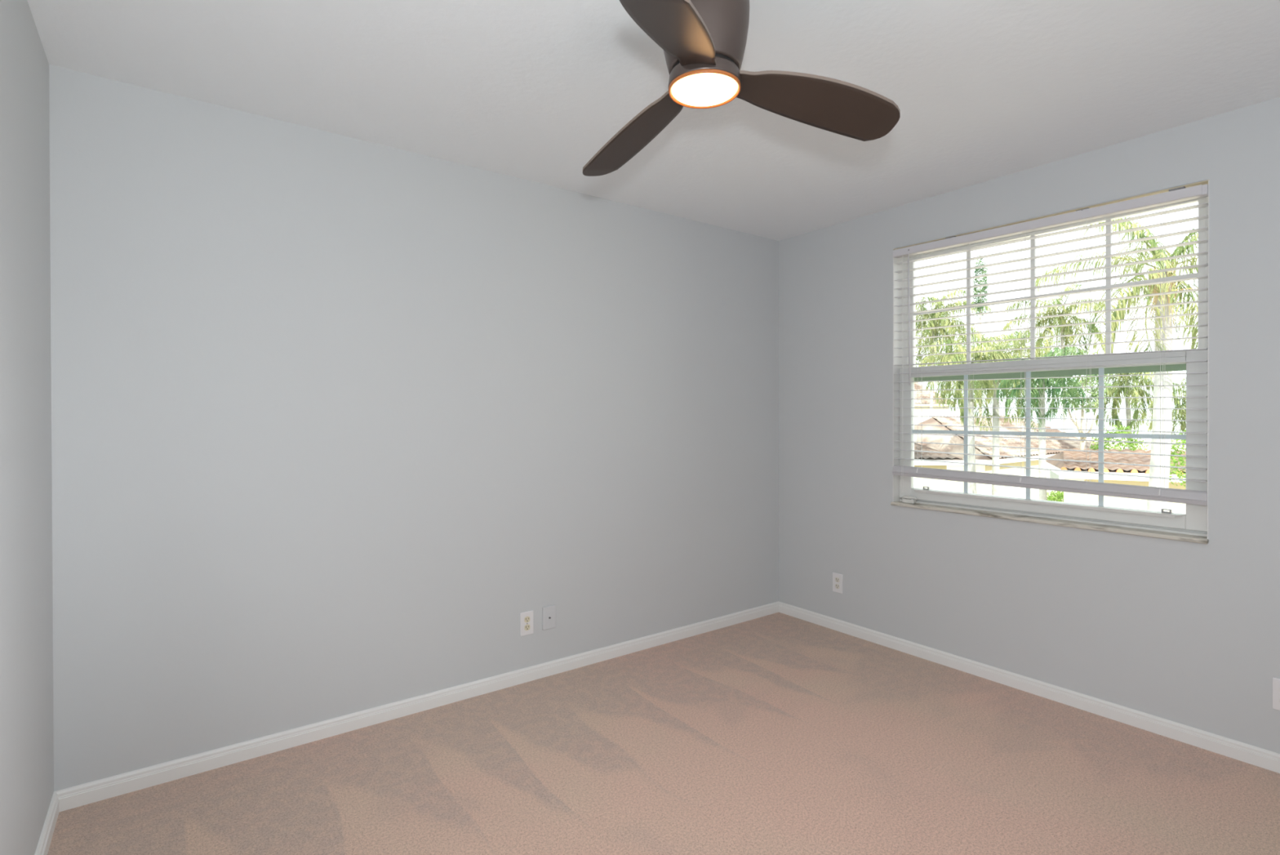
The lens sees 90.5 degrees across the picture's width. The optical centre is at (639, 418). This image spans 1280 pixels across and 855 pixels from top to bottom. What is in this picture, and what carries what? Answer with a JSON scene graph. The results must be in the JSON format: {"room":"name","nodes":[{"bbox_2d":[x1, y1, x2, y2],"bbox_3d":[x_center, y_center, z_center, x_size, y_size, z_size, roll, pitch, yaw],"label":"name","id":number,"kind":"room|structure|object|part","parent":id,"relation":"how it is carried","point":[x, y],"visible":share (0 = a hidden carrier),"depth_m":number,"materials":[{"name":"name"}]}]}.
{"room":"empty bedroom","nodes":[
{"label":"empty bedroom","id":0,"kind":"room"},
{"bbox_2d":[0,0,53,854],"bbox_3d":[-0.912,0.074,0.611,0.120,2.440,3.550,0,0,-37],"label":"wall","id":1,"kind":"structure","parent":0,"point":[26,609],"depth_m":1.69,"materials":[{"name":"grey paint"}]},
{"bbox_2d":[34,791,59,854],"bbox_3d":[-0.856,1.261,0.657,0.014,0.066,3.550,0,0,-37],"label":"baseboard","id":2,"kind":"structure","parent":1,"relation":"attached to","point":[45,839],"depth_m":1.93,"materials":[{"name":"white paint"}]},
{"bbox_2d":[48,64,778,791],"bbox_3d":[-0.508,0.059,3.196,3.852,2.440,0.120,0,0,-37],"label":"wall","id":3,"kind":"structure","parent":0,"point":[331,413],"depth_m":2.63,"materials":[{"name":"grey paint"}]},
{"bbox_2d":[54,600,778,811],"bbox_3d":[-0.499,1.247,3.125,3.532,0.066,0.014,0,0,-37],"label":"baseboard","id":4,"kind":"structure","parent":3,"relation":"attached to","point":[78,795],"depth_m":2.63,"materials":[{"name":"white paint"}]},
{"bbox_2d":[520,609,533,635],"bbox_3d":[-0.551,0.998,3.090,0.070,0.114,0.008,0,0,-37],"label":"wall outlet","id":5,"kind":"object","parent":3,"relation":"attached to","point":[526,624],"visible":1,"depth_m":3.08,"materials":[{"name":"white plastic"}]},
{"bbox_2d":[524,624,529,630],"bbox_3d":[-0.549,1.017,3.088,0.030,0.030,0.002,0,0,-37],"label":"receptacle","id":6,"kind":"object","parent":5,"relation":"attached to","point":[526,627],"depth_m":3.09,"materials":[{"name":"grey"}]},
{"bbox_2d":[524,616,529,622],"bbox_3d":[-0.549,0.979,3.088,0.030,0.030,0.002,0,0,-37],"label":"receptacle","id":7,"kind":"object","parent":5,"relation":"attached to","point":[526,619],"depth_m":3.09,"materials":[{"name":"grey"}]},
{"bbox_2d":[542,604,555,630],"bbox_3d":[-0.452,0.991,3.158,0.073,0.113,0.016,0,0,-37],"label":"cable wall plate","id":8,"kind":"object","parent":3,"relation":"attached to","point":[548,612],"visible":1,"depth_m":3.15,"materials":[{"name":"grey plastic"}]},
{"bbox_2d":[26,0,1279,240],"bbox_3d":[0.584,-1.224,1.716,3.852,0.140,3.790,0,0,-37],"label":"ceiling","id":9,"kind":"structure","parent":0,"point":[983,91],"depth_m":2.13,"materials":[{"name":"white paint"}]},
{"bbox_2d":[582,0,900,176],"bbox_3d":[0.121,-0.969,1.751,0.918,0.369,0.868,0,0,-37],"label":"ceiling fan","id":10,"kind":"object","parent":9,"relation":"hanging from","point":[703,42],"visible":1,"depth_m":1.65,"materials":[{"name":"brown wood"}]},
{"bbox_3d":[-0.015,-0.843,1.913,0.156,0.116,0.447,0,0,-38],"label":"fan blade","id":11,"kind":"part","parent":10,"relation":"part of","materials":[{"name":"brown wood"}]},
{"bbox_3d":[0.073,-0.840,1.379,0.156,0.116,0.447,0,0,18],"label":"fan blade","id":12,"kind":"part","parent":10,"relation":"part of","materials":[{"name":"brown wood"}]},
{"bbox_3d":[0.474,-0.842,1.701,0.447,0.116,0.156,0,0,-7],"label":"fan blade","id":13,"kind":"part","parent":10,"relation":"part of","materials":[{"name":"brown wood"}]},
{"bbox_2d":[47,612,1279,854],"bbox_3d":[0.588,1.346,1.730,3.852,0.120,3.790,0,0,-37],"label":"floor","id":14,"kind":"structure","parent":0,"point":[778,733],"depth_m":2.28,"materials":[{"name":"beige carpet"}]},
{"bbox_2d":[778,97,1279,753],"bbox_3d":[2.052,0.057,2.812,0.200,2.440,3.550,0,0,-37],"label":"wall","id":15,"kind":"structure","parent":0,"point":[1186,633],"depth_m":2.85,"materials":[{"name":"grey paint"}]},
{"bbox_2d":[832,572,842,593],"bbox_3d":[1.187,0.988,3.810,0.008,0.114,0.070,0,0,-37],"label":"wall outlet","id":16,"kind":"object","parent":15,"relation":"attached to","point":[837,578],"visible":1,"depth_m":3.81,"materials":[{"name":"white plastic"}]},
{"bbox_2d":[778,600,1279,773],"bbox_3d":[1.968,1.245,2.755,0.014,0.066,3.550,0,0,-37],"label":"baseboard","id":17,"kind":"structure","parent":15,"relation":"attached to","point":[1244,752],"depth_m":2.84,"materials":[{"name":"white paint"}]},
{"bbox_2d":[890,179,1208,543],"bbox_3d":[1.858,-0.228,3.028,0.181,1.418,1.337,0,0,-37],"label":"window","id":18,"kind":"structure","parent":15,"relation":"in","point":[1192,526],"depth_m":2.89,"materials":[{"name":"white plastic"}]},
{"bbox_2d":[901,495,916,503],"bbox_3d":[1.467,0.442,3.457,0.035,0.039,0.089,0,0,-37],"label":"cleat","id":19,"kind":"object","parent":18,"relation":"on","point":[911,500],"visible":1,"depth_m":3.44,"materials":[{"name":"white plastic"}]},
{"bbox_3d":[1.833,0.473,3.013,0.116,0.018,1.337,0,0,-37],"label":"sill","id":20,"kind":"part","parent":18,"relation":"part of","materials":[{"name":"stone"}]},
{"bbox_2d":[892,183,1208,505],"bbox_3d":[1.808,-0.260,2.989,0.070,1.334,1.325,0,0,-37],"label":"window blind","id":21,"kind":"object","parent":18,"relation":"attached to","point":[1182,193],"visible":0.95,"depth_m":2.86,"materials":[{"name":"white plastic"}]},
{"bbox_3d":[1.429,-0.240,3.451,0.002,1.290,0.009,0,0,-37],"label":"pull cord","id":22,"kind":"part","parent":21,"relation":"part of","materials":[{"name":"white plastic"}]},
{"bbox_3d":[1.509,-0.307,3.408,0.051,1.162,0.011,0,0,-41],"label":"ladder cord","id":23,"kind":"part","parent":21,"relation":"part of","materials":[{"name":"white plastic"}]},
{"bbox_3d":[1.815,-0.297,2.995,0.051,1.162,0.011,0,0,-41],"label":"ladder cord","id":24,"kind":"part","parent":21,"relation":"part of","materials":[{"name":"white fabric"}]},
{"bbox_3d":[1.808,0.298,2.990,0.042,0.074,1.325,0,0,-37],"label":"rail","id":25,"kind":"part","parent":21,"relation":"part of","materials":[{"name":"grey plastic"}]},
{"bbox_3d":[1.974,-0.293,2.783,0.051,1.162,0.011,0,0,-41],"label":"ladder cord","id":26,"kind":"part","parent":21,"relation":"part of","materials":[{"name":"white fabric"}]},
{"bbox_3d":[2.127,-0.288,2.576,0.051,1.162,0.011,0,0,-41],"label":"ladder cord","id":27,"kind":"part","parent":21,"relation":"part of","materials":[{"name":"white fabric"}]},
{"bbox_3d":[1.884,-0.224,3.045,0.002,0.054,1.265,0,0,-37],"label":"meeting rail","id":28,"kind":"part","parent":18,"relation":"part of","materials":[{"name":"grey plastic"}]},
{"bbox_3d":[1.856,0.083,3.025,0.042,0.724,1.320,0,0,-37],"label":"sash","id":29,"kind":"part","parent":18,"relation":"part of","materials":[{"name":"white"}]},
{"bbox_3d":[1.903,-0.230,3.059,0.073,1.387,1.329,0,0,-37],"label":"frame","id":30,"kind":"part","parent":18,"relation":"part of","materials":[{"name":"white plastic"}]},
{"bbox_3d":[1.895,-0.549,3.052,0.030,0.694,1.269,0,0,-37],"label":"sash","id":31,"kind":"part","parent":18,"relation":"part of","materials":[{"name":"white plastic"}]},
{"bbox_2d":[1271,676,1279,710],"bbox_3d":[2.323,0.999,2.281,0.008,0.114,0.070,0,0,-37],"label":"wall outlet","id":32,"kind":"object","parent":15,"relation":"attached to","point":[1276,682],"visible":1,"depth_m":2.30,"materials":[{"name":"white plastic"}]},
{"label":"outside","id":33,"kind":"structure","parent":0,"visible":0},
{"bbox_2d":[1032,437,1186,500],"bbox_3d":[32.321,3.952,71.135,129.750,0.200,190.000,0,0,-37],"label":"ground","id":34,"kind":"structure","parent":33,"point":[1148,447],"depth_m":87.28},
{"bbox_2d":[914,382,957,424],"bbox_3d":[27.965,-0.344,67.629,7.430,8.444,8.020,0,0,-5],"label":"house","id":35,"kind":"structure","parent":34,"relation":"on","point":[918,393],"depth_m":64.30,"materials":[{"name":"beige paint"}]},
{"bbox_2d":[914,442,964,490],"bbox_3d":[11.128,2.280,27.246,3.814,3.695,4.020,0,0,1],"label":"house","id":36,"kind":"structure","parent":34,"relation":"on","point":[919,482],"depth_m":25.68,"materials":[{"name":"beige paint"}]},
{"bbox_2d":[915,289,993,418],"bbox_3d":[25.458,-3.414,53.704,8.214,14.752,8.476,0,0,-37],"label":"palm tree","id":37,"kind":"object","parent":34,"relation":"on","point":[939,322],"visible":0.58,"depth_m":52.98,"materials":[{"name":"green plant"}]},
{"bbox_3d":[25.323,-7.129,53.877,8.664,7.323,8.251,0,0,36],"label":"crown","id":38,"kind":"part","parent":37,"relation":"part of","materials":[{"name":"green plant"}]},
{"bbox_2d":[918,333,1021,493],"bbox_3d":[11.006,0.687,21.441,3.012,6.956,2.912,0,0,-37],"label":"palm tree","id":39,"kind":"object","parent":34,"relation":"on","point":[971,458],"visible":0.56,"depth_m":21.37,"materials":[{"name":"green plant"}]},
{"bbox_3d":[11.000,-1.438,21.437,2.994,2.706,2.813,0,0,-31],"label":"crown","id":40,"kind":"part","parent":39,"relation":"part of","materials":[{"name":"green plant"}]},
{"bbox_2d":[972,253,989,415],"bbox_3d":[25.793,-4.245,48.044,1.210,16.471,1.176,0,0,-37],"label":"cypress tree","id":41,"kind":"object","parent":34,"relation":"on","point":[983,289],"visible":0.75,"depth_m":47.93,"materials":[{"name":"green plant"}]},
{"bbox_2d":[937,330,1064,495],"bbox_3d":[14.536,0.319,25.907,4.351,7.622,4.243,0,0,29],"label":"palm tree","id":42,"kind":"object","parent":34,"relation":"on","point":[995,460],"visible":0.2,"depth_m":25.91,"materials":[{"name":"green plant"}]},
{"bbox_3d":[14.534,-1.371,25.897,4.351,4.240,4.243,0,0,29],"label":"crown","id":43,"kind":"part","parent":42,"relation":"part of","materials":[{"name":"green plant"}]},
{"bbox_2d":[914,415,1111,498],"bbox_3d":[19.798,1.944,35.985,15.346,4.245,7.298,0,0,-37],"label":"house","id":44,"kind":"structure","parent":34,"relation":"on","point":[953,486],"depth_m":31.47,"materials":[{"name":"beige paint"}]},
{"bbox_3d":[22.139,2.959,33.867,1.140,0.990,0.025,0,0,-37],"label":"pane","id":45,"kind":"part","parent":44,"relation":"part of","materials":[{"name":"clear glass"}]},
{"bbox_2d":[994,346,1097,500],"bbox_3d":[12.093,1.036,18.968,2.556,6.277,2.621,0,0,33],"label":"palm tree","id":46,"kind":"object","parent":34,"relation":"on","point":[1044,382],"visible":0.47,"depth_m":18.91,"materials":[{"name":"green plant"}]},
{"bbox_3d":[12.090,-0.826,18.958,2.556,2.554,2.621,0,0,33],"label":"crown","id":47,"kind":"part","parent":46,"relation":"part of","materials":[{"name":"green plant"}]},
{"bbox_2d":[1046,490,1063,502],"bbox_3d":[19.218,3.692,28.196,2.421,1.189,2.380,0,0,-37],"label":"clipped hedge","id":48,"kind":"object","parent":34,"relation":"on","point":[1060,495],"visible":0.19,"depth_m":28.19,"materials":[{"name":"green plant"}]},
{"bbox_2d":[1001,283,1114,432],"bbox_3d":[34.271,-3.296,52.235,7.706,14.508,7.240,0,0,32],"label":"palm tree","id":49,"kind":"object","parent":34,"relation":"on","point":[1061,320],"visible":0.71,"depth_m":51.41,"materials":[{"name":"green plant"}]},
{"bbox_3d":[34.265,-7.067,52.214,7.705,6.965,7.240,0,0,32],"label":"crown","id":50,"kind":"part","parent":49,"relation":"part of","materials":[{"name":"green plant"}]},
{"bbox_2d":[1059,349,1113,449],"bbox_3d":[17.307,0.700,24.820,2.055,6.869,1.894,0,0,-37],"label":"tree","id":51,"kind":"object","parent":34,"relation":"on","point":[1082,443],"visible":0.27,"depth_m":24.68,"materials":[{"name":"green plant"}]},
{"bbox_2d":[1046,447,1186,513],"bbox_3d":[14.213,2.533,18.730,3.610,3.275,4.830,0,0,26],"label":"house","id":52,"kind":"structure","parent":34,"relation":"on","point":[1072,497],"depth_m":17.34,"materials":[{"name":"beige paint"}]},
{"bbox_2d":[1035,217,1198,511],"bbox_3d":[10.987,-0.285,13.706,4.267,9.006,4.275,0,0,-37],"label":"palm tree","id":53,"kind":"object","parent":34,"relation":"on","point":[1156,505],"visible":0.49,"depth_m":13.36,"materials":[{"name":"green plant"}]},
{"bbox_3d":[10.940,-2.823,13.688,4.226,3.930,4.262,0,0,-39],"label":"crown","id":54,"kind":"part","parent":53,"relation":"part of","materials":[{"name":"green plant"}]},
{"bbox_2d":[1089,424,1149,450],"bbox_3d":[17.355,2.182,23.009,1.756,3.929,1.765,0,0,-37],"label":"shrub","id":55,"kind":"object","parent":34,"relation":"on","point":[1132,445],"visible":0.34,"depth_m":22.84,"materials":[{"name":"green plant"}]},
{"bbox_2d":[1068,352,1181,448],"bbox_3d":[24.761,0.376,32.304,5.136,7.419,4.960,0,0,-37],"label":"palm tree","id":56,"kind":"object","parent":34,"relation":"on","point":[1127,391],"visible":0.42,"depth_m":31.64,"materials":[{"name":"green plant"}]},
{"bbox_2d":[1147,377,1186,441],"bbox_3d":[16.656,1.467,19.115,2.233,5.398,2.381,0,0,-17],"label":"tree","id":57,"kind":"object","parent":34,"relation":"on","point":[1183,411],"visible":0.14,"depth_m":19.23,"materials":[{"name":"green plant"}]},
{"bbox_2d":[1168,429,1186,488],"bbox_3d":[12.400,2.182,14.212,1.272,4.043,1.276,0,0,-37],"label":"shrub","id":58,"kind":"object","parent":34,"relation":"on","point":[1180,459],"visible":0.25,"depth_m":14.31,"materials":[{"name":"green plant"}]}
]}

